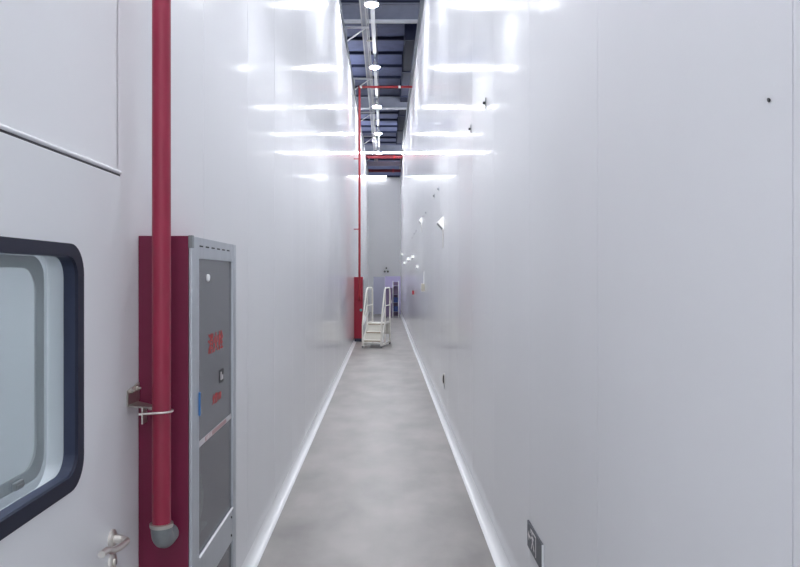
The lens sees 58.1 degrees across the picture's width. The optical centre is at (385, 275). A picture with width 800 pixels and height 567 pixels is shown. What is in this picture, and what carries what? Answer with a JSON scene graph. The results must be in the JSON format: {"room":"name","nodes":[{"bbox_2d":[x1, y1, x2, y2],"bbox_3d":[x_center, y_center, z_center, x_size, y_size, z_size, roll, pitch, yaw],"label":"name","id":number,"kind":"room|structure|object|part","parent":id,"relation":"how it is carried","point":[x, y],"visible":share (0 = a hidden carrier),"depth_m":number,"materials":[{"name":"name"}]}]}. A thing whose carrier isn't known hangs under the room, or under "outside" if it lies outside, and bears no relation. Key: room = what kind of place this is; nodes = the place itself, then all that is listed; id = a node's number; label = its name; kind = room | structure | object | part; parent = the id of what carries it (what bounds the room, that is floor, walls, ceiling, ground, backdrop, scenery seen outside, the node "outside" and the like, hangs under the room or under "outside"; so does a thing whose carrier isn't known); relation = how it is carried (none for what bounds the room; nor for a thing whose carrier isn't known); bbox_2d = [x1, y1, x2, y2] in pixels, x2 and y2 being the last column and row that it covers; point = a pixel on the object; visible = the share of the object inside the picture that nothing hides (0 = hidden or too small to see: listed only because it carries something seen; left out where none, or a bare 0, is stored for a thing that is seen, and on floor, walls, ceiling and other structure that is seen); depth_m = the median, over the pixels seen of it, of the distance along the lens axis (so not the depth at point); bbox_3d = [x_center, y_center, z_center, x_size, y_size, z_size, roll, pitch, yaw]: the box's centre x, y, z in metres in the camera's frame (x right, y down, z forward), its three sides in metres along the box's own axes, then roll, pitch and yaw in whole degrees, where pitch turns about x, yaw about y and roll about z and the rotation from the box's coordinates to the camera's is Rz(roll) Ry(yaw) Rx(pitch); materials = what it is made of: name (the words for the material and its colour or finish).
{"room":"industrial corridor","nodes":[
{"label":"industrial corridor","id":0,"kind":"room"},
{"bbox_2d":[0,253,46,509],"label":"window","id":1,"kind":"structure","parent":0,"point":[16,284],"depth_m":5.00,"materials":[{"name":"grey"}]},
{"bbox_2d":[0,0,367,566],"bbox_3d":[-0.852,-1.575,15.401,0.080,6.550,37.202,0,0,0],"label":"wall","id":2,"kind":"structure","parent":0,"point":[264,115],"depth_m":4.03,"materials":[{"name":"paint"}]},
{"bbox_2d":[0,123,129,566],"bbox_3d":[-0.813,0.685,1.533,0.154,2.006,1.286,0,0,0],"label":"door","id":3,"kind":"structure","parent":2,"relation":"in","point":[63,204],"depth_m":1.86,"materials":[{"name":"white metal"}]},
{"bbox_3d":[-0.887,0.231,1.548,0.006,0.562,0.635,0,0,0],"label":"frame","id":4,"kind":"part","parent":3,"relation":"part of","materials":[{"name":"grey metal"}]},
{"bbox_3d":[-0.767,0.757,2.006,0.062,0.070,0.233,0,0,0],"label":"handle","id":5,"kind":"part","parent":3,"relation":"part of","materials":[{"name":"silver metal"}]},
{"bbox_2d":[127,382,173,423],"bbox_3d":[-0.756,0.404,2.269,0.189,0.112,0.100,0,0,32],"label":"bracket","id":6,"kind":"object","parent":2,"relation":"attached to","point":[133,394],"visible":0.84,"depth_m":2.27,"materials":[{"name":"silver metal"}]},
{"bbox_3d":[-0.808,0.384,2.308,0.005,0.072,0.105,0,0,0],"label":"wall plate","id":7,"kind":"part","parent":6,"relation":"part of","materials":[{"name":"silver metal"}]},
{"bbox_3d":[-0.779,0.409,2.276,0.133,0.005,0.064,0,0,43],"label":"arm","id":8,"kind":"part","parent":6,"relation":"part of","materials":[{"name":"silver metal"}]},
{"bbox_2d":[149,0,178,547],"bbox_3d":[-0.700,-2.319,2.271,0.072,6.362,0.114,0,0,0],"label":"riser pipe","id":9,"kind":"object","parent":6,"relation":"attached to","point":[164,533],"visible":1,"depth_m":2.23,"materials":[{"name":"red metal"}]},
{"bbox_2d":[241,311,368,566],"bbox_3d":[-0.781,1.669,15.400,0.062,0.062,37.200,0,0,0],"label":"baseboard","id":10,"kind":"structure","parent":2,"relation":"attached to","point":[253,557],"depth_m":5.75,"materials":[{"name":"white"}]},
{"bbox_2d":[338,0,368,175],"bbox_3d":[-0.844,-4.795,15.400,0.107,0.130,37.200,0,0,0],"label":"trim","id":11,"kind":"structure","parent":2,"relation":"attached to","point":[339,1],"depth_m":15.88,"materials":[{"name":"white metal"}]},
{"bbox_2d":[345,26,368,41],"bbox_3d":[-0.852,-5.029,15.000,1.020,0.338,0.040,0,0,0],"label":"bracket","id":12,"kind":"object","parent":11,"relation":"on","point":[346,27],"visible":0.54,"depth_m":14.98,"materials":[{"name":"grey metal"}]},
{"bbox_3d":[-0.852,-5.181,15.000,1.020,0.035,0.040,0,0,0],"label":"arm","id":13,"kind":"part","parent":12,"relation":"part of","materials":[{"name":"grey metal"}]},
{"bbox_2d":[353,78,371,89],"bbox_3d":[-0.852,-5.029,18.900,1.020,0.338,0.040,0,0,0],"label":"bracket","id":14,"kind":"object","parent":11,"relation":"on","point":[367,79],"visible":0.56,"depth_m":18.89,"materials":[{"name":"grey metal"}]},
{"bbox_3d":[-0.852,-5.181,18.900,1.020,0.035,0.040,0,0,0],"label":"arm","id":15,"kind":"part","parent":14,"relation":"part of","materials":[{"name":"grey metal"}]},
{"bbox_2d":[354,88,360,300],"bbox_3d":[-0.720,-2.092,18.497,0.182,5.456,0.166,0,0,0],"label":"riser pipe","id":16,"kind":"object","parent":2,"relation":"attached to","point":[359,89],"visible":1,"depth_m":18.43,"materials":[{"name":"red metal"}]},
{"bbox_2d":[358,86,411,87],"bbox_3d":[-0.006,-4.845,18.450,1.387,0.068,0.070,0,0,0],"label":"pipe","id":17,"kind":"object","parent":16,"relation":"attached to","point":[358,86],"visible":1,"depth_m":18.42,"materials":[{"name":"red metal"}]},
{"bbox_2d":[257,312,495,566],"bbox_3d":[-0.500,1.750,16.900,7.000,0.100,40.200,0,0,0],"label":"floor","id":18,"kind":"structure","parent":0,"point":[379,482],"depth_m":5.90,"materials":[{"name":"grey concrete"}]},
{"bbox_2d":[139,235,235,566],"bbox_3d":[-0.720,0.781,2.712,0.182,1.831,0.699,0,0,0],"label":"tall cabinet","id":19,"kind":"object","parent":18,"relation":"on","point":[203,271],"visible":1,"depth_m":2.42,"materials":[{"name":"red metal"}]},
{"bbox_3d":[-0.641,0.744,2.713,0.012,1.752,0.697,0,0,0],"label":"door frame","id":20,"kind":"part","parent":19,"relation":"part of","materials":[{"name":"metal"}]},
{"bbox_3d":[-0.646,0.453,2.728,0.005,1.025,0.543,0,0,0],"label":"glass pane","id":21,"kind":"part","parent":19,"relation":"part of","materials":[{"name":"grey glass"}]},
{"bbox_3d":[-0.641,1.032,2.728,0.009,0.135,0.543,0,0,0],"label":"rail","id":22,"kind":"part","parent":19,"relation":"part of","materials":[{"name":"metal"}]},
{"bbox_3d":[-0.646,1.330,2.728,0.005,0.460,0.543,0,0,0],"label":"glass pane","id":23,"kind":"part","parent":19,"relation":"part of","materials":[{"name":"grey glass"}]},
{"bbox_2d":[354,277,363,341],"bbox_3d":[-0.692,0.861,18.936,0.239,1.672,0.728,0,0,0],"label":"tall cabinet","id":24,"kind":"object","parent":18,"relation":"on","point":[358,305],"visible":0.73,"depth_m":18.60,"materials":[{"name":"red metal"}]},
{"bbox_3d":[-0.584,0.824,18.965,0.005,1.453,0.546,0,0,0],"label":"glass pane","id":25,"kind":"part","parent":24,"relation":"part of","materials":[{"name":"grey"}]},
{"bbox_2d":[362,287,390,347],"bbox_3d":[-0.216,0.985,17.536,0.492,1.428,1.152,0,0,11],"label":"step ladder","id":26,"kind":"object","parent":18,"relation":"on","point":[374,332],"visible":1,"depth_m":17.41,"materials":[{"name":"white metal"}]},
{"bbox_3d":[-0.449,0.973,17.514,0.030,1.335,0.030,0,0,33],"label":"post","id":27,"kind":"part","parent":26,"relation":"part of","materials":[{"name":"white metal"}]},
{"bbox_3d":[-0.437,0.956,17.578,0.036,1.369,1.148,0,0,11],"label":"handrail","id":28,"kind":"part","parent":26,"relation":"part of","materials":[{"name":"white metal"}]},
{"bbox_3d":[-0.008,0.973,17.428,0.030,1.335,0.030,0,0,-11],"label":"post","id":29,"kind":"part","parent":26,"relation":"part of","materials":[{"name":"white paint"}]},
{"bbox_3d":[0.005,0.956,17.492,0.036,1.369,1.148,0,0,11],"label":"handrail","id":30,"kind":"part","parent":26,"relation":"part of","materials":[{"name":"white metal"}]},
{"bbox_2d":[373,276,400,314],"bbox_3d":[0.070,0.853,31.200,1.180,1.686,0.400,0,0,0],"label":"screen","id":31,"kind":"object","parent":18,"relation":"on","point":[379,283],"visible":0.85,"depth_m":31.18,"materials":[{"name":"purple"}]},
{"bbox_3d":[-0.275,0.845,31.200,0.490,1.610,0.040,0,0,0],"label":"panel","id":32,"kind":"part","parent":31,"relation":"part of","materials":[{"name":"blue"}]},
{"bbox_3d":[0.320,0.830,31.200,0.680,1.640,0.040,0,0,0],"label":"panel","id":33,"kind":"part","parent":31,"relation":"part of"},
{"bbox_2d":[386,288,391,317],"bbox_3d":[0.150,1.089,29.387,0.260,1.218,0.425,0,0,0],"label":"locker","id":34,"kind":"object","parent":18,"relation":"on","point":[387,290],"visible":0.7,"depth_m":29.20,"materials":[{"name":"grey metal"}]},
{"bbox_2d":[393,281,398,317],"bbox_3d":[0.420,0.949,29.600,0.256,1.498,0.426,0,0,0],"label":"storage rack","id":35,"kind":"object","parent":18,"relation":"on","point":[395,284],"visible":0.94,"depth_m":29.79,"materials":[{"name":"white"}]},
{"bbox_3d":[0.535,0.949,29.400,0.026,1.498,0.026,0,0,0],"label":"post","id":36,"kind":"part","parent":35,"relation":"part of","materials":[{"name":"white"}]},
{"bbox_2d":[368,176,399,311],"bbox_3d":[-0.052,-1.510,34.040,1.679,6.420,0.080,0,0,0],"label":"wall","id":37,"kind":"structure","parent":0,"point":[383,192],"depth_m":34.00,"materials":[{"name":"paint"}]},
{"bbox_2d":[368,166,399,175],"bbox_3d":[-0.500,-7.450,28.400,7.000,0.100,63.200,0,0,0],"label":"ceiling","id":38,"kind":"structure","parent":0,"point":[369,167],"depth_m":51.48,"materials":[{"name":"metal"}]},
{"bbox_2d":[341,0,419,160],"bbox_3d":[-0.500,-7.325,21.500,6.960,0.150,49.000,0,0,0],"label":"ceiling","id":39,"kind":"structure","parent":38,"relation":"attached to","point":[383,30],"depth_m":24.57,"materials":[{"name":"metal"}]},
{"bbox_2d":[364,0,378,7],"bbox_3d":[-0.243,-4.830,12.600,0.256,0.229,0.256,0,0,0],"label":"lamp","id":40,"kind":"object","parent":39,"relation":"hanging from","point":[369,3],"visible":1,"depth_m":12.53,"materials":[{"name":"white"}]},
{"bbox_2d":[365,2,377,7],"bbox_3d":[-0.243,-4.731,12.600,0.230,0.030,0.230,0,0,0],"label":"diffuser","id":41,"kind":"object","parent":40,"relation":"attached to","point":[368,4],"depth_m":12.54,"materials":[{"name":"white plastic"}]},
{"bbox_2d":[370,7,375,56],"bbox_3d":[-0.243,-6.095,14.400,0.080,2.310,3.700,0,0,0],"label":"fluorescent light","id":42,"kind":"object","parent":39,"relation":"hanging from","point":[372,10],"visible":0.75,"depth_m":14.49,"materials":[{"name":"grey metal"}]},
{"bbox_2d":[344,23,403,23],"bbox_3d":[-0.500,-7.205,20.440,6.960,0.090,0.060,0,0,0],"label":"roof purlin","id":43,"kind":"structure","parent":39,"relation":"attached to","point":[344,23],"depth_m":20.42,"materials":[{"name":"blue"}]},
{"bbox_2d":[369,59,379,69],"bbox_3d":[-0.243,-4.830,16.400,0.256,0.229,0.256,0,0,0],"label":"lamp","id":44,"kind":"object","parent":39,"relation":"hanging from","point":[374,66],"visible":1,"depth_m":16.33,"materials":[{"name":"white"}]},
{"bbox_2d":[373,23,377,97],"bbox_3d":[-0.243,-6.095,18.200,0.080,2.310,3.700,0,0,0],"label":"rail","id":45,"kind":"object","parent":39,"relation":"hanging from","point":[375,58],"visible":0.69,"depth_m":18.67,"materials":[{"name":"grey metal"}]},
{"bbox_3d":[-0.243,-6.122,19.450,0.010,2.255,0.012,0,0,0],"label":"hanger rod","id":46,"kind":"part","parent":45,"relation":"part of","materials":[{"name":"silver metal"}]},
{"bbox_2d":[347,37,403,39],"bbox_3d":[-0.500,-7.205,21.860,6.960,0.090,0.060,0,0,0],"label":"roof purlin","id":47,"kind":"structure","parent":39,"relation":"attached to","point":[353,38],"depth_m":21.83,"materials":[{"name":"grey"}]},
{"bbox_2d":[349,51,402,54],"bbox_3d":[-0.500,-7.205,23.280,6.960,0.090,0.060,0,0,0],"label":"roof purlin","id":48,"kind":"structure","parent":39,"relation":"attached to","point":[350,52],"depth_m":23.25,"materials":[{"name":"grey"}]},
{"bbox_2d":[351,64,401,67],"bbox_3d":[-0.500,-7.205,24.700,6.960,0.090,0.060,0,0,0],"label":"roof purlin","id":49,"kind":"structure","parent":39,"relation":"attached to","point":[352,65],"depth_m":24.67,"materials":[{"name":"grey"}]},
{"bbox_2d":[353,76,400,78],"bbox_3d":[-0.500,-7.205,26.120,6.960,0.090,0.060,0,0,0],"label":"roof purlin","id":50,"kind":"structure","parent":39,"relation":"attached to","point":[380,77],"depth_m":26.09,"materials":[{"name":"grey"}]},
{"bbox_2d":[355,86,399,88],"bbox_3d":[-0.500,-7.205,27.540,6.960,0.090,0.060,0,0,0],"label":"roof purlin","id":51,"kind":"structure","parent":39,"relation":"attached to","point":[355,86],"depth_m":27.51,"materials":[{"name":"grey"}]},
{"bbox_2d":[376,98,378,126],"bbox_3d":[-0.243,-6.095,22.000,0.080,2.310,3.700,0,0,0],"label":"rail","id":52,"kind":"object","parent":39,"relation":"hanging from","point":[377,109],"visible":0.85,"depth_m":22.16,"materials":[{"name":"grey metal"}]},
{"bbox_2d":[372,100,380,107],"bbox_3d":[-0.243,-4.830,20.200,0.256,0.229,0.256,0,0,0],"label":"lamp","id":53,"kind":"object","parent":52,"relation":"hanging from","point":[376,105],"visible":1,"depth_m":20.12,"materials":[{"name":"white plastic"}]},
{"bbox_2d":[356,96,399,96],"bbox_3d":[-0.500,-7.205,28.960,6.960,0.090,0.060,0,0,0],"label":"roof purlin","id":54,"kind":"structure","parent":39,"relation":"attached to","point":[356,96],"depth_m":28.93,"materials":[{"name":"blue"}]},
{"bbox_2d":[377,69,379,146],"bbox_3d":[-0.243,-6.095,25.800,0.080,2.310,3.700,0,0,0],"label":"rail","id":55,"kind":"object","parent":39,"relation":"hanging from","point":[378,69],"visible":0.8,"depth_m":24.84,"materials":[{"name":"grey metal"}]},
{"bbox_3d":[-0.243,-6.122,24.850,0.010,2.255,0.012,0,0,0],"label":"hanger rod","id":56,"kind":"part","parent":55,"relation":"part of","materials":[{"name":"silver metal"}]},
{"bbox_2d":[361,125,396,126],"bbox_3d":[-0.500,-7.205,34.640,6.960,0.090,0.060,0,0,0],"label":"roof purlin","id":57,"kind":"structure","parent":39,"relation":"attached to","point":[361,125],"depth_m":34.61,"materials":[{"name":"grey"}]},
{"bbox_2d":[361,119,396,120],"bbox_3d":[-0.500,-7.205,33.220,6.960,0.090,0.060,0,0,0],"label":"roof purlin","id":58,"kind":"structure","parent":39,"relation":"attached to","point":[361,119],"depth_m":33.19,"materials":[{"name":"blue"}]},
{"bbox_2d":[362,131,395,132],"bbox_3d":[-0.500,-7.205,36.060,6.960,0.090,0.060,0,0,0],"label":"roof purlin","id":59,"kind":"structure","parent":39,"relation":"attached to","point":[362,131],"depth_m":36.03,"materials":[{"name":"blue"}]},
{"bbox_2d":[361,112,397,113],"bbox_3d":[-0.500,-7.205,31.800,6.960,0.090,0.060,0,0,0],"label":"roof purlin","id":60,"kind":"structure","parent":39,"relation":"attached to","point":[375,112],"depth_m":31.77,"materials":[{"name":"blue"}]},
{"bbox_2d":[364,137,395,138],"bbox_3d":[-0.500,-7.205,37.480,6.960,0.090,0.060,0,0,0],"label":"roof purlin","id":61,"kind":"structure","parent":39,"relation":"attached to","point":[364,137],"depth_m":37.45,"materials":[{"name":"blue"}]},
{"bbox_2d":[364,142,395,143],"bbox_3d":[-0.500,-7.205,38.900,6.960,0.090,0.060,0,0,0],"label":"roof purlin","id":62,"kind":"structure","parent":39,"relation":"attached to","point":[364,142],"depth_m":38.90,"materials":[{"name":"blue"}]},
{"bbox_2d":[341,1,419,2],"bbox_3d":[-0.500,-7.205,19.020,6.960,0.090,0.060,0,0,0],"label":"roof purlin","id":63,"kind":"structure","parent":39,"relation":"attached to","point":[341,1],"depth_m":18.99,"materials":[{"name":"blue"}]},
{"bbox_2d":[396,23,416,143],"bbox_3d":[0.950,-6.735,26.510,0.900,1.030,15.060,0,0,0],"label":"air duct","id":64,"kind":"object","parent":39,"relation":"hanging from","point":[409,28],"visible":0.34,"depth_m":21.98,"materials":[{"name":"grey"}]},
{"bbox_2d":[400,0,799,566],"bbox_3d":[0.747,-1.725,15.401,0.081,6.850,37.202,0,0,0],"label":"wall","id":65,"kind":"structure","parent":0,"point":[608,308],"depth_m":2.20,"materials":[{"name":"paint"}]},
{"bbox_2d":[365,151,402,152],"bbox_3d":[-0.052,-4.912,28.600,1.515,0.065,0.070,0,0,0],"label":"linear light","id":66,"kind":"object","parent":65,"relation":"attached to","point":[365,151],"visible":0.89,"depth_m":28.57,"materials":[{"name":"white plastic"}]},
{"bbox_2d":[366,152,402,152],"bbox_3d":[-0.052,-4.895,28.600,1.479,0.030,0.060,0,0,0],"label":"diffuser","id":67,"kind":"object","parent":66,"relation":"attached to","point":[366,152],"depth_m":28.57,"materials":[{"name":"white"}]},
{"bbox_2d":[367,161,400,165],"bbox_3d":[-0.052,-4.970,31.900,1.499,0.200,0.100,0,0,0],"label":"channel","id":68,"kind":"object","parent":65,"relation":"attached to","point":[369,163],"visible":0.86,"depth_m":31.85,"materials":[{"name":"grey metal"}]},
{"bbox_2d":[368,169,400,172],"bbox_3d":[-0.052,-4.870,33.300,1.515,0.167,0.170,0,0,0],"label":"pipe","id":69,"kind":"object","parent":65,"relation":"attached to","point":[369,170],"visible":0.89,"depth_m":33.24,"materials":[{"name":"red"}]},
{"bbox_2d":[366,155,402,158],"bbox_3d":[-0.052,-4.900,29.600,1.515,0.167,0.170,0,0,0],"label":"pipe","id":70,"kind":"object","parent":65,"relation":"attached to","point":[367,156],"visible":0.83,"depth_m":29.54,"materials":[{"name":"red metal"}]},
{"bbox_2d":[399,0,423,168],"bbox_3d":[0.720,-5.095,15.400,0.145,0.130,37.200,0,0,0],"label":"trim","id":71,"kind":"structure","parent":65,"relation":"attached to","point":[421,5],"depth_m":17.12,"materials":[{"name":"white metal"}]},
{"bbox_2d":[421,271,424,290],"bbox_3d":[0.674,0.093,13.052,0.066,0.370,0.180,0,0,0],"label":"control box","id":72,"kind":"object","parent":65,"relation":"attached to","point":[423,284],"visible":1,"depth_m":12.96,"materials":[{"name":"beige plastic"}]},
{"bbox_2d":[436,217,443,229],"bbox_3d":[0.668,-0.532,8.807,0.077,0.375,0.172,0,0,0],"label":"wall light","id":73,"kind":"object","parent":65,"relation":"attached to","point":[440,223],"visible":1,"depth_m":8.73,"materials":[{"name":"white plastic"}]},
{"bbox_2d":[400,313,510,566],"bbox_3d":[0.676,1.669,15.400,0.062,0.062,37.200,0,0,0],"label":"baseboard","id":74,"kind":"structure","parent":65,"relation":"attached to","point":[499,557],"depth_m":5.84,"materials":[{"name":"white"}]},
{"bbox_2d":[527,520,543,566],"bbox_3d":[0.701,1.263,3.374,0.011,0.132,0.342,0,0,0],"label":"exit sign","id":75,"kind":"object","parent":65,"relation":"attached to","point":[534,543],"visible":1,"depth_m":3.34,"materials":[{"name":"grey plastic"}]},
{"bbox_3d":[0.697,1.261,3.400,0.001,0.096,0.120,0,0,0],"label":"doorway","id":76,"kind":"part","parent":75,"relation":"part of","materials":[{"name":"white plastic"}]},
{"bbox_3d":[-4.050,-2.900,28.400,0.100,9.200,63.200,0,0,0],"label":"wall","id":77,"kind":"structure","parent":0,"visible":0},
{"bbox_2d":[341,3,419,22],"bbox_3d":[-0.500,-6.210,17.008,6.960,0.420,0.200,0,0,0],"label":"roof beam","id":78,"kind":"structure","parent":77,"relation":"attached to","point":[384,12],"depth_m":17.00,"materials":[{"name":"grey metal"}]},
{"bbox_2d":[356,97,406,109],"bbox_3d":[-0.500,-6.210,25.868,6.960,0.420,0.200,0,0,0],"label":"roof beam","id":79,"kind":"structure","parent":77,"relation":"attached to","point":[387,103],"depth_m":25.86,"materials":[{"name":"grey metal"}]},
{"bbox_2d":[364,145,401,153],"bbox_3d":[-0.500,-6.210,35.410,6.960,0.420,0.200,0,0,0],"label":"roof beam","id":80,"kind":"structure","parent":77,"relation":"attached to","point":[367,147],"depth_m":35.40,"materials":[{"name":"grey metal"}]},
{"bbox_3d":[-0.852,-5.029,11.200,1.020,0.338,0.040,0,0,0],"label":"bracket","id":81,"kind":"object","parent":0,"visible":0},
{"bbox_2d":[359,0,377,160],"bbox_3d":[-0.422,-5.235,21.750,0.160,0.070,23.500,0,0,0],"label":"cable tray","id":82,"kind":"object","parent":81,"relation":"on","point":[364,16],"visible":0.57,"depth_m":17.54,"materials":[{"name":"grey metal"}]},
{"bbox_3d":[-0.393,-5.235,21.750,0.026,0.070,23.500,0,0,0],"label":"rail","id":83,"kind":"part","parent":82,"relation":"part of","materials":[{"name":"grey metal"}]}
]}

